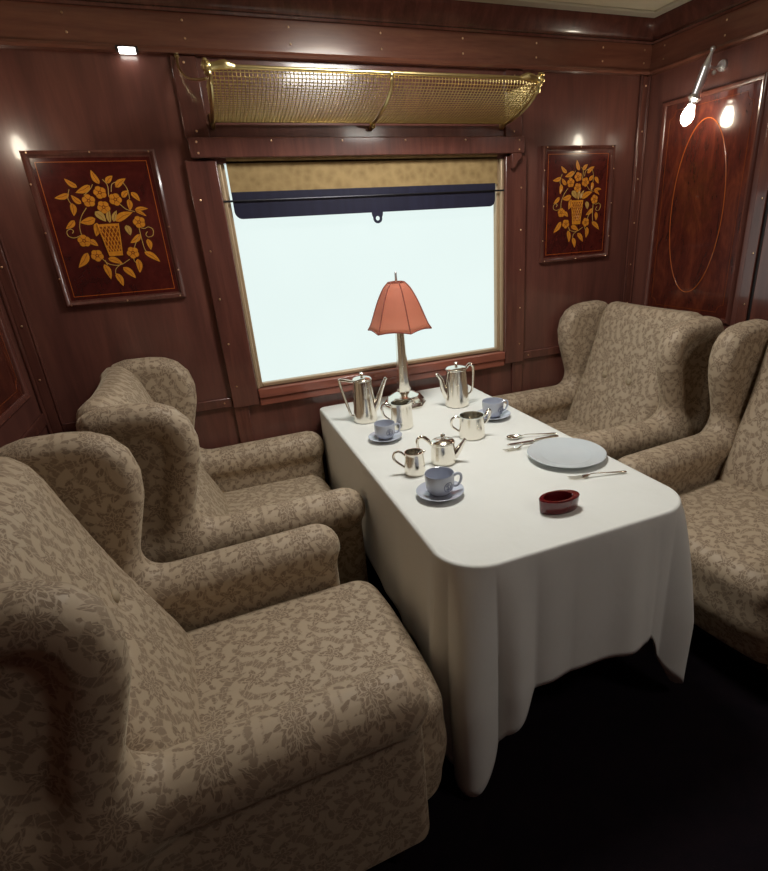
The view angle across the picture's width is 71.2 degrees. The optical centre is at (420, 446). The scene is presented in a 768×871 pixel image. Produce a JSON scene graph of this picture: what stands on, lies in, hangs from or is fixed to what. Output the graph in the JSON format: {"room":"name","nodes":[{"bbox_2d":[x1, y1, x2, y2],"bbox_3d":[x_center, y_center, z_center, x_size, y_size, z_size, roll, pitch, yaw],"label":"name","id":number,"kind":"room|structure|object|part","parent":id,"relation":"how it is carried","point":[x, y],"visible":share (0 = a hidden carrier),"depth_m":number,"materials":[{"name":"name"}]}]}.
{"room":"train carriage","nodes":[
{"label":"train carriage","id":0,"kind":"room"},
{"bbox_2d":[0,295,48,447],"bbox_3d":[-0.935,0.194,0.533,0.100,2.372,3.500,-12,24,-19],"label":"wall","id":1,"kind":"structure","parent":0,"point":[17,425],"depth_m":1.99,"materials":[{"name":"brown wood"}]},
{"bbox_2d":[0,309,30,427],"bbox_3d":[-1.414,-0.560,1.608,0.016,1.017,0.556,-12,24,-19],"label":"wall panel","id":2,"kind":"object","parent":1,"relation":"attached to","point":[14,391],"depth_m":1.91,"materials":[{"name":"brown wood"}]},
{"bbox_3d":[-1.420,-0.559,1.605,0.002,0.965,0.504,-12,24,-19],"label":"panel","id":3,"kind":"part","parent":2,"relation":"part of","materials":[{"name":"brown wood"}]},
{"bbox_2d":[20,413,46,438],"bbox_3d":[-1.391,0.002,1.867,0.012,0.050,0.680,-12,24,-19],"label":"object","id":4,"kind":"structure","parent":1,"relation":"attached to","point":[40,423],"depth_m":2.04,"materials":[{"name":"brown wood"}]},
{"bbox_2d":[0,48,640,486],"bbox_3d":[-0.190,-0.700,2.599,3.186,2.372,0.100,-12,24,-19],"label":"wall","id":5,"kind":"structure","parent":0,"point":[50,100],"depth_m":2.19,"materials":[{"name":"brown wood"}]},
{"bbox_2d":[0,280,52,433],"bbox_3d":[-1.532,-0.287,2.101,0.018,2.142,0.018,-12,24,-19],"label":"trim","id":6,"kind":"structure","parent":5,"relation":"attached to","point":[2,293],"depth_m":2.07,"materials":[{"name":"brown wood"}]},
{"bbox_2d":[0,232,63,433],"bbox_3d":[-1.509,-0.292,2.110,0.038,2.142,0.017,-12,24,-19],"label":"trim","id":7,"kind":"structure","parent":5,"relation":"attached to","point":[5,276],"depth_m":2.06,"materials":[{"name":"brown wood"}]},
{"bbox_2d":[19,149,185,307],"bbox_3d":[-1.187,-0.827,2.043,0.436,0.539,0.023,-12,24,-19],"label":"marquetry panel","id":8,"kind":"object","parent":5,"relation":"attached to","point":[103,215],"visible":1,"depth_m":2.04,"materials":[{"name":"brown wood"}]},
{"bbox_2d":[115,45,138,53],"bbox_3d":[-1.029,-1.390,1.877,0.072,0.020,0.036,-12,24,-19],"label":"strip light","id":9,"kind":"object","parent":5,"relation":"attached to","point":[122,49],"visible":1,"depth_m":1.86,"materials":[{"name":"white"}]},
{"bbox_2d":[118,47,135,53],"bbox_3d":[-1.026,-1.385,1.873,0.052,0.014,0.024,-12,24,-19],"label":"diffuser","id":10,"kind":"object","parent":9,"relation":"attached to","point":[122,50],"depth_m":1.87,"materials":[{"name":"white"}]},
{"bbox_2d":[61,397,232,431],"bbox_3d":[-1.165,-0.136,2.320,0.675,0.044,0.017,-12,24,-19],"label":"trim","id":11,"kind":"structure","parent":5,"relation":"attached to","point":[202,406],"depth_m":2.39,"materials":[{"name":"brown wood"}]},
{"bbox_2d":[169,55,209,138],"bbox_3d":[-0.862,-1.305,2.005,0.090,0.266,0.017,-12,24,-19],"label":"trim","id":12,"kind":"structure","parent":5,"relation":"attached to","point":[189,92],"depth_m":2.00,"materials":[{"name":"brown wood"}]},
{"bbox_2d":[234,406,254,442],"bbox_3d":[-0.799,0.187,2.605,0.065,0.800,0.014,-12,24,-19],"label":"trim","id":13,"kind":"structure","parent":5,"relation":"attached to","point":[242,414],"depth_m":2.48,"materials":[{"name":"brown wood"}]},
{"bbox_2d":[0,0,651,75],"bbox_3d":[-0.223,-1.618,2.154,2.986,0.126,0.036,-12,24,-19],"label":"trim","id":14,"kind":"structure","parent":5,"relation":"attached to","point":[23,25],"depth_m":2.06,"materials":[{"name":"brown wood"}]},
{"bbox_2d":[6,0,653,44],"bbox_3d":[-0.224,-1.719,2.096,2.986,0.104,0.068,-12,24,-19],"label":"trim","id":15,"kind":"structure","parent":5,"relation":"attached to","point":[442,15],"depth_m":2.18,"materials":[{"name":"brown wood"}]},
{"bbox_2d":[185,153,526,407],"bbox_3d":[-0.178,-0.787,2.515,1.530,1.016,0.105,-12,24,-19],"label":"window","id":16,"kind":"structure","parent":5,"relation":"in","point":[294,299],"depth_m":2.53,"materials":[{"name":"clear glass"}]},
{"bbox_3d":[-0.198,-0.832,2.544,1.310,0.942,0.010,-12,24,-19],"label":"pane","id":17,"kind":"part","parent":16,"relation":"part of","materials":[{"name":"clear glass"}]},
{"bbox_2d":[223,155,503,222],"bbox_3d":[-0.200,-1.139,2.370,1.310,0.281,0.028,-12,24,-19],"label":"roller blind","id":18,"kind":"object","parent":16,"relation":"attached to","point":[288,189],"visible":0.94,"depth_m":2.34,"materials":[{"name":"beige fabric"}]},
{"bbox_3d":[-0.195,-1.112,2.372,1.310,0.008,0.008,-12,24,-19],"label":"rod","id":19,"kind":"part","parent":18,"relation":"part of","materials":[{"name":"metal"}]},
{"bbox_3d":[-0.147,-0.350,2.683,1.294,0.078,0.042,-12,24,-19],"label":"sill","id":20,"kind":"part","parent":16,"relation":"part of","materials":[{"name":"brown wood"}]},
{"bbox_2d":[187,136,524,158],"bbox_3d":[-0.200,-1.280,2.287,1.480,0.070,0.048,-12,24,-19],"label":"trim","id":21,"kind":"structure","parent":5,"relation":"attached to","point":[199,147],"depth_m":2.23,"materials":[{"name":"brown wood"}]},
{"bbox_2d":[174,53,544,130],"bbox_3d":[-0.189,-1.398,2.088,1.392,0.245,0.330,-12,24,-19],"label":"luggage rack","id":22,"kind":"object","parent":5,"relation":"attached to","point":[207,66],"visible":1,"depth_m":2.05,"materials":[{"name":"gold metal"}]},
{"bbox_3d":[-0.204,-1.363,2.250,1.272,0.010,0.010,-12,24,-19],"label":"rail","id":23,"kind":"part","parent":22,"relation":"part of","materials":[{"name":"gold metal"}]},
{"bbox_3d":[-0.107,-1.375,1.971,1.292,0.015,0.015,-12,24,-19],"label":"rail","id":24,"kind":"part","parent":22,"relation":"part of","materials":[{"name":"gold metal"}]},
{"bbox_2d":[505,70,522,135],"bbox_3d":[0.431,-1.576,2.467,0.090,0.266,0.017,-12,24,-19],"label":"trim","id":25,"kind":"structure","parent":5,"relation":"attached to","point":[514,128],"depth_m":2.48,"materials":[{"name":"brown wood"}]},
{"bbox_2d":[511,361,521,392],"bbox_3d":[0.554,-0.096,3.089,0.065,0.800,0.014,-12,24,-19],"label":"trim","id":26,"kind":"structure","parent":5,"relation":"attached to","point":[516,367],"depth_m":2.96,"materials":[{"name":"brown wood"}]},
{"bbox_2d":[524,346,560,358],"bbox_3d":[0.872,-0.563,3.047,0.675,0.044,0.017,-12,24,-19],"label":"trim","id":27,"kind":"structure","parent":5,"relation":"attached to","point":[540,352],"depth_m":2.97,"materials":[{"name":"brown wood"}]},
{"bbox_2d":[539,145,615,262],"bbox_3d":[0.809,-1.244,2.756,0.436,0.539,0.023,-12,24,-19],"label":"marquetry panel","id":28,"kind":"object","parent":5,"relation":"attached to","point":[576,188],"visible":1,"depth_m":2.75,"materials":[{"name":"brown wood"}]},
{"bbox_2d":[622,76,648,302],"bbox_3d":[1.187,-0.856,3.073,0.038,2.142,0.017,-12,24,-19],"label":"trim","id":29,"kind":"structure","parent":5,"relation":"attached to","point":[645,78],"depth_m":2.85,"materials":[{"name":"brown wood"}]},
{"bbox_2d":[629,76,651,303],"bbox_3d":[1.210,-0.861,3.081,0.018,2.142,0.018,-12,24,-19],"label":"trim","id":30,"kind":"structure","parent":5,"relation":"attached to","point":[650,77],"depth_m":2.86,"materials":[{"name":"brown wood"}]},
{"bbox_2d":[366,559,767,870],"bbox_3d":[0.558,1.025,1.515,3.186,0.080,3.720,-12,24,-19],"label":"floor","id":31,"kind":"structure","parent":0,"point":[614,763],"depth_m":1.55,"materials":[{"name":"carpet"}]},
{"bbox_2d":[76,357,367,584],"bbox_3d":[-0.753,0.216,2.147,0.905,1.088,0.861,-12,24,-19],"label":"armchair","id":32,"kind":"object","parent":31,"relation":"on","point":[198,500],"visible":0.59,"depth_m":1.86,"materials":[{"name":"fabric"}]},
{"bbox_3d":[-1.059,0.235,2.021,0.107,0.924,0.710,-12,24,-19],"label":"panel","id":33,"kind":"part","parent":32,"relation":"part of","materials":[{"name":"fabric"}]},
{"bbox_3d":[-0.944,0.116,2.026,0.378,0.788,0.625,-12,24,-19],"label":"backrest","id":34,"kind":"part","parent":32,"relation":"part of","materials":[{"name":"fabric"}]},
{"bbox_3d":[-0.691,0.210,2.566,0.511,0.525,0.152,-12,24,-19],"label":"armrest","id":35,"kind":"part","parent":32,"relation":"part of","materials":[{"name":"fabric"}]},
{"bbox_3d":[-0.747,0.432,2.233,0.888,0.353,0.642,-12,24,-19],"label":"seat","id":36,"kind":"part","parent":32,"relation":"part of","materials":[{"name":"fabric"}]},
{"bbox_3d":[-0.434,0.435,1.977,0.511,0.525,0.152,-12,24,-19],"label":"armrest","id":37,"kind":"part","parent":32,"relation":"part of","materials":[{"name":"fabric"}]},
{"bbox_2d":[0,431,446,870],"bbox_3d":[-0.474,0.529,1.342,0.965,1.088,0.861,-13,24,-21],"label":"armchair","id":38,"kind":"object","parent":31,"relation":"on","point":[243,706],"visible":1,"depth_m":1.10,"materials":[{"name":"fabric"}]},
{"bbox_3d":[-0.726,0.445,1.190,0.378,0.788,0.625,-13,24,-21],"label":"backrest","id":39,"kind":"part","parent":38,"relation":"part of","materials":[{"name":"fabric"}]},
{"bbox_3d":[-0.490,0.537,1.738,0.511,0.525,0.152,-13,24,-21],"label":"armrest","id":40,"kind":"part","parent":38,"relation":"part of","materials":[{"name":"fabric"}]},
{"bbox_3d":[-0.210,0.758,1.157,0.511,0.525,0.152,-13,24,-21],"label":"armrest","id":41,"kind":"part","parent":38,"relation":"part of","materials":[{"name":"fabric"}]},
{"bbox_3d":[-0.426,0.735,1.444,0.888,0.353,0.642,-13,24,-21],"label":"seat","id":42,"kind":"part","parent":38,"relation":"part of","materials":[{"name":"fabric"}]},
{"bbox_3d":[-0.062,1.018,1.375,0.052,0.110,0.051,-13,24,-21],"label":"leg","id":43,"kind":"part","parent":38,"relation":"part of","materials":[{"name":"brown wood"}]},
{"bbox_2d":[492,300,723,459],"bbox_3d":[0.824,-0.114,2.711,0.914,1.088,0.861,-12,24,-19],"label":"armchair","id":44,"kind":"object","parent":31,"relation":"on","point":[635,379],"visible":0.52,"depth_m":2.58,"materials":[{"name":"fabric"}]},
{"bbox_3d":[0.564,-0.053,3.014,0.511,0.525,0.152,-12,24,-19],"label":"armrest","id":45,"kind":"part","parent":44,"relation":"part of","materials":[{"name":"fabric"}]},
{"bbox_3d":[0.826,0.103,2.794,0.888,0.353,0.642,-12,24,-19],"label":"seat","id":46,"kind":"part","parent":44,"relation":"part of","materials":[{"name":"fabric"}]},
{"bbox_3d":[0.821,0.173,2.425,0.511,0.525,0.152,-12,24,-19],"label":"armrest","id":47,"kind":"part","parent":44,"relation":"part of","materials":[{"name":"fabric"}]},
{"bbox_3d":[1.038,-0.299,2.733,0.378,0.788,0.625,-12,24,-19],"label":"backrest","id":48,"kind":"part","parent":44,"relation":"part of","materials":[{"name":"fabric"}]},
{"bbox_2d":[617,319,767,697],"bbox_3d":[1.289,0.168,1.952,0.889,1.088,0.861,-14,24,-24],"label":"armchair","id":49,"kind":"object","parent":31,"relation":"on","point":[719,473],"visible":0.73,"depth_m":2.06,"materials":[{"name":"fabric"}]},
{"bbox_3d":[0.995,0.242,2.228,0.511,0.525,0.152,-14,24,-24],"label":"armrest","id":50,"kind":"part","parent":49,"relation":"part of","materials":[{"name":"fabric"}]},
{"bbox_3d":[1.302,0.382,2.040,0.888,0.353,0.642,-14,24,-24],"label":"seat","id":51,"kind":"part","parent":49,"relation":"part of","materials":[{"name":"fabric"}]},
{"bbox_3d":[1.321,0.529,2.105,0.750,0.100,0.660,-14,24,-24],"label":"frame","id":52,"kind":"part","parent":49,"relation":"part of","materials":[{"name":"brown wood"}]},
{"bbox_3d":[1.483,-0.021,1.988,0.378,0.788,0.625,-14,24,-24],"label":"backrest","id":53,"kind":"part","parent":49,"relation":"part of","materials":[{"name":"fabric"}]},
{"bbox_3d":[0.178,0.334,2.189,0.760,0.731,1.470,-12,24,-19],"label":"dining table","id":54,"kind":"object","parent":31,"relation":"on","visible":0},
{"bbox_2d":[320,385,693,796],"bbox_3d":[0.170,0.327,2.158,0.874,0.716,1.575,-12,24,-19],"label":"tablecloth","id":55,"kind":"object","parent":54,"relation":"on","point":[501,598],"visible":0.89,"depth_m":1.51,"materials":[{"name":"white fabric"}]},
{"bbox_2d":[338,372,386,423],"bbox_3d":[-0.243,-0.214,2.310,0.192,0.215,0.104,-14,24,-23],"label":"coffee pot","id":56,"kind":"object","parent":55,"relation":"on","point":[365,406],"visible":1,"depth_m":2.28,"materials":[{"name":"silver metal"}]},
{"bbox_3d":[-0.314,-0.208,2.312,0.069,0.174,0.014,-3,22,1],"label":"handle","id":57,"kind":"part","parent":56,"relation":"part of","materials":[{"name":"silver metal"}]},
{"bbox_3d":[-0.250,-0.299,2.274,0.080,0.031,0.080,-3,22,1],"label":"lid","id":58,"kind":"part","parent":56,"relation":"part of","materials":[{"name":"silver metal"}]},
{"bbox_3d":[-0.179,-0.226,2.304,0.085,0.146,0.040,-3,22,1],"label":"spout","id":59,"kind":"part","parent":56,"relation":"part of","materials":[{"name":"silver metal"}]},
{"bbox_2d":[368,430,401,441],"bbox_3d":[-0.138,-0.035,2.121,0.134,0.017,0.134,-12,24,-19],"label":"saucer","id":60,"kind":"object","parent":55,"relation":"on","point":[372,436],"visible":0.59,"depth_m":2.11,"materials":[{"name":"ceramic"}]},
{"bbox_2d":[374,419,400,439],"bbox_3d":[-0.135,-0.064,2.113,0.092,0.062,0.083,-21,28,-36],"label":"tea cup","id":61,"kind":"object","parent":60,"relation":"on","point":[384,429],"visible":1,"depth_m":2.09,"materials":[{"name":"blue"}]},
{"bbox_3d":[-0.091,-0.071,2.109,0.031,0.046,0.009,-4,22,-1],"label":"handle","id":62,"kind":"part","parent":61,"relation":"part of","materials":[{"name":"ceramic"}]},
{"bbox_2d":[380,399,412,429],"bbox_3d":[-0.090,-0.130,2.218,0.122,0.111,0.092,-15,25,-26],"label":"water jug","id":63,"kind":"object","parent":55,"relation":"on","point":[401,409],"visible":0.91,"depth_m":2.20,"materials":[{"name":"silver metal"}]},
{"bbox_3d":[-0.140,-0.140,2.222,0.048,0.085,0.012,-3,22,1],"label":"handle","id":64,"kind":"part","parent":63,"relation":"part of","materials":[{"name":"silver metal"}]},
{"bbox_2d":[368,272,431,409],"bbox_3d":[-0.090,-0.474,2.414,0.291,0.600,0.270,-3,22,2],"label":"table lamp","id":65,"kind":"object","parent":55,"relation":"on","point":[398,310],"visible":0.94,"depth_m":2.31,"materials":[{"name":"silver metal"}]},
{"bbox_3d":[-0.099,-0.617,2.355,0.284,0.203,0.264,-3,22,2],"label":"lamp shade","id":66,"kind":"part","parent":65,"relation":"part of","materials":[{"name":"fabric"}]},
{"bbox_2d":[392,448,425,476],"bbox_3d":[-0.033,0.054,1.795,0.103,0.084,0.072,-14,24,-23],"label":"milk jug","id":67,"kind":"object","parent":55,"relation":"on","point":[414,463],"visible":0.99,"depth_m":1.78,"materials":[{"name":"silver metal"}]},
{"bbox_3d":[-0.070,0.045,1.799,0.048,0.066,0.010,-3,22,1],"label":"handle","id":68,"kind":"part","parent":67,"relation":"part of","materials":[{"name":"silver metal"}]},
{"bbox_2d":[416,481,463,501],"bbox_3d":[0.062,0.142,1.654,0.149,0.019,0.149,-12,24,-19],"label":"saucer","id":69,"kind":"object","parent":55,"relation":"on","point":[422,492],"visible":0.59,"depth_m":1.64,"materials":[{"name":"ceramic"}]},
{"bbox_2d":[424,467,462,496],"bbox_3d":[0.065,0.114,1.639,0.103,0.069,0.091,11,26,31],"label":"tea cup","id":70,"kind":"object","parent":69,"relation":"on","point":[439,481],"visible":1,"depth_m":1.62,"materials":[{"name":"blue"}]},
{"bbox_3d":[0.113,0.102,1.644,0.034,0.050,0.010,-5,22,-4],"label":"handle","id":71,"kind":"part","parent":70,"relation":"part of","materials":[{"name":"ceramic"}]},
{"bbox_2d":[416,433,465,466],"bbox_3d":[0.075,0.005,1.871,0.161,0.105,0.090,8,25,25],"label":"teapot","id":72,"kind":"object","parent":55,"relation":"on","point":[444,453],"visible":0.95,"depth_m":1.85,"materials":[{"name":"silver metal"}]},
{"bbox_3d":[0.015,-0.010,1.863,0.063,0.061,0.014,-3,22,1],"label":"handle","id":73,"kind":"part","parent":72,"relation":"part of","materials":[{"name":"silver metal"}]},
{"bbox_3d":[0.078,-0.029,1.855,0.082,0.031,0.082,-3,22,1],"label":"lid","id":74,"kind":"part","parent":72,"relation":"part of","materials":[{"name":"silver metal"}]},
{"bbox_3d":[0.134,0.007,1.869,0.059,0.072,0.034,-3,22,1],"label":"spout","id":75,"kind":"part","parent":72,"relation":"part of","materials":[{"name":"silver metal"}]},
{"bbox_2d":[435,362,474,407],"bbox_3d":[0.161,-0.285,2.439,0.157,0.201,0.110,6,24,22],"label":"coffee pot","id":76,"kind":"object","parent":55,"relation":"on","point":[455,393],"visible":1,"depth_m":2.41,"materials":[{"name":"silver metal"}]},
{"bbox_3d":[0.105,-0.275,2.432,0.068,0.122,0.038,-6,22,-7],"label":"spout","id":77,"kind":"part","parent":76,"relation":"part of","materials":[{"name":"silver metal"}]},
{"bbox_3d":[0.161,-0.363,2.405,0.092,0.031,0.092,-6,22,-7],"label":"lid","id":78,"kind":"part","parent":76,"relation":"part of","materials":[{"name":"silver metal"}]},
{"bbox_3d":[0.226,-0.306,2.438,0.046,0.152,0.014,-6,22,-7],"label":"handle","id":79,"kind":"part","parent":76,"relation":"part of","materials":[{"name":"silver metal"}]},
{"bbox_2d":[450,408,490,440],"bbox_3d":[0.196,-0.090,2.079,0.127,0.110,0.107,15,29,37],"label":"sugar bowl","id":80,"kind":"object","parent":55,"relation":"on","point":[471,423],"visible":1,"depth_m":2.06,"materials":[{"name":"silver metal"}]},
{"bbox_3d":[0.137,-0.085,2.081,0.042,0.070,0.010,-3,22,1],"label":"handle","id":81,"kind":"part","parent":80,"relation":"part of","materials":[{"name":"silver metal"}]},
{"bbox_3d":[0.258,-0.115,2.069,0.035,0.064,0.010,-3,22,1],"label":"handle","id":82,"kind":"part","parent":80,"relation":"part of","materials":[{"name":"silver metal"}]},
{"bbox_2d":[478,409,510,419],"bbox_3d":[0.311,-0.132,2.285,0.149,0.019,0.149,-12,24,-19],"label":"saucer","id":83,"kind":"object","parent":55,"relation":"on","point":[505,413],"visible":0.44,"depth_m":2.27,"materials":[{"name":"ceramic"}]},
{"bbox_2d":[482,397,508,417],"bbox_3d":[0.314,-0.161,2.271,0.103,0.069,0.091,6,24,23],"label":"tea cup","id":84,"kind":"object","parent":83,"relation":"on","point":[495,404],"visible":0.92,"depth_m":2.25,"materials":[{"name":"blue"}]},
{"bbox_2d":[502,443,532,451],"bbox_3d":[0.393,-0.004,1.967,0.196,0.012,0.024,-11,24,-19],"label":"fork","id":85,"kind":"object","parent":55,"relation":"on","point":[516,447],"visible":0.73,"depth_m":1.95,"materials":[{"name":"silver metal"}]},
{"bbox_2d":[506,432,555,438],"bbox_3d":[0.427,-0.042,2.057,0.195,0.013,0.041,-5,22,-4],"label":"spoon","id":86,"kind":"object","parent":55,"relation":"on","point":[513,436],"visible":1,"depth_m":2.06,"materials":[{"name":"silver metal"}]},
{"bbox_2d":[506,434,521,438],"bbox_3d":[0.362,-0.034,2.053,0.063,0.008,0.041,-5,22,-4],"label":"bowl","id":87,"kind":"object","parent":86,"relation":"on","point":[514,436],"depth_m":2.06,"materials":[{"name":"silver metal"}]},
{"bbox_3d":[0.457,-0.046,2.059,0.136,0.011,0.015,-5,22,-4],"label":"handle","id":88,"kind":"part","parent":86,"relation":"part of","materials":[{"name":"silver metal"}]},
{"bbox_2d":[507,435,558,444],"bbox_3d":[0.424,-0.024,2.013,0.208,0.009,0.018,-9,23,-13],"label":"table knife","id":89,"kind":"object","parent":55,"relation":"on","point":[552,436],"visible":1,"depth_m":2.01,"materials":[{"name":"silver metal"}]},
{"bbox_3d":[0.378,-0.013,2.002,0.112,0.002,0.016,-9,23,-13],"label":"blade","id":90,"kind":"part","parent":89,"relation":"part of","materials":[{"name":"silver metal"}]},
{"bbox_3d":[0.476,-0.032,2.025,0.100,0.009,0.016,-9,23,-13],"label":"handle","id":91,"kind":"part","parent":89,"relation":"part of","materials":[{"name":"silver metal"}]},
{"bbox_2d":[539,490,579,514],"bbox_3d":[0.397,0.161,1.528,0.125,0.042,0.069,-9,23,-14],"label":"oval dish","id":92,"kind":"object","parent":55,"relation":"on","point":[557,502],"visible":1,"depth_m":1.51,"materials":[{"name":"ceramic"}]},
{"bbox_2d":[527,437,606,467],"bbox_3d":[0.508,0.028,1.864,0.266,0.020,0.266,-12,24,-19],"label":"dinner plate","id":93,"kind":"object","parent":55,"relation":"on","point":[561,452],"visible":1,"depth_m":1.87,"materials":[{"name":"white ceramic"}]},
{"bbox_2d":[567,470,626,479],"bbox_3d":[0.567,0.090,1.713,0.196,0.012,0.024,-6,22,-6],"label":"fork","id":94,"kind":"object","parent":55,"relation":"on","point":[583,476],"visible":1,"depth_m":1.71,"materials":[{"name":"silver metal"}]},
{"bbox_3d":[0.591,0.087,1.716,0.148,0.011,0.024,-6,22,-6],"label":"handle","id":95,"kind":"part","parent":94,"relation":"part of","materials":[{"name":"silver metal"}]},
{"bbox_2d":[548,0,674,10],"bbox_3d":[0.416,-1.231,0.590,3.186,0.060,3.720,-12,24,-19],"label":"ceiling","id":96,"kind":"structure","parent":0,"point":[652,5],"depth_m":2.36,"materials":[{"name":"beige paint"}]},
{"bbox_2d":[631,35,767,415],"bbox_3d":[1.916,-0.403,1.551,0.100,2.372,3.500,-12,24,-19],"label":"wall","id":97,"kind":"structure","parent":0,"point":[748,59],"depth_m":2.52,"materials":[{"name":"brown wood"}]},
{"bbox_2d":[460,0,690,17],"bbox_3d":[0.433,-1.184,0.569,2.866,0.012,3.440,-12,24,-19],"label":"trim","id":98,"kind":"structure","parent":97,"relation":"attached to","point":[528,3],"depth_m":2.36,"materials":[{"name":"brown paint"}]},
{"bbox_2d":[680,46,727,125],"bbox_3d":[1.250,-1.575,2.346,0.169,0.286,0.079,-2,22,3],"label":"lamp","id":99,"kind":"object","parent":97,"relation":"attached to","point":[687,116],"visible":1,"depth_m":2.33,"materials":[{"name":"silver metal"}]},
{"bbox_3d":[1.199,-1.486,2.398,0.054,0.086,0.054,-12,24,-19],"label":"bulb","id":100,"kind":"part","parent":99,"relation":"part of","materials":[{"name":"white glass"}]},
{"bbox_3d":[1.271,-1.633,2.318,0.085,0.044,0.018,-12,24,-19],"label":"arm","id":101,"kind":"part","parent":99,"relation":"part of","materials":[{"name":"silver metal"}]},
{"bbox_3d":[1.313,-1.656,2.327,0.018,0.044,0.044,-12,24,-19],"label":"wall plate","id":102,"kind":"part","parent":99,"relation":"part of","materials":[{"name":"silver metal"}]},
{"bbox_2d":[652,0,757,44],"bbox_3d":[1.773,-1.434,1.094,0.068,0.104,3.500,-12,24,-19],"label":"trim","id":103,"kind":"structure","parent":97,"relation":"attached to","point":[694,13],"depth_m":2.38,"materials":[{"name":"brown wood"}]},
{"bbox_2d":[643,72,767,324],"bbox_3d":[1.330,-1.135,2.588,0.016,1.017,0.556,-12,24,-19],"label":"panel","id":104,"kind":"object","parent":97,"relation":"attached to","point":[705,169],"depth_m":2.55,"materials":[{"name":"brown wood"}]},
{"bbox_2d":[650,0,767,75],"bbox_3d":[1.794,-1.331,1.143,0.036,0.126,3.500,-12,24,-19],"label":"trim","id":105,"kind":"structure","parent":97,"relation":"attached to","point":[747,23],"depth_m":2.33,"materials":[{"name":"brown wood"}]},
{"bbox_2d":[735,123,767,323],"bbox_3d":[1.483,-0.624,2.461,0.015,2.142,0.052,-12,24,-19],"label":"trim","id":106,"kind":"structure","parent":97,"relation":"attached to","point":[761,197],"depth_m":2.34,"materials":[{"name":"brown wood"}]},
{"bbox_2d":[749,214,767,320],"bbox_3d":[1.516,-0.594,2.383,0.016,2.142,0.088,-12,24,-19],"label":"trim","id":107,"kind":"structure","parent":97,"relation":"attached to","point":[759,309],"depth_m":2.35,"materials":[{"name":"brown wood"}]}
]}

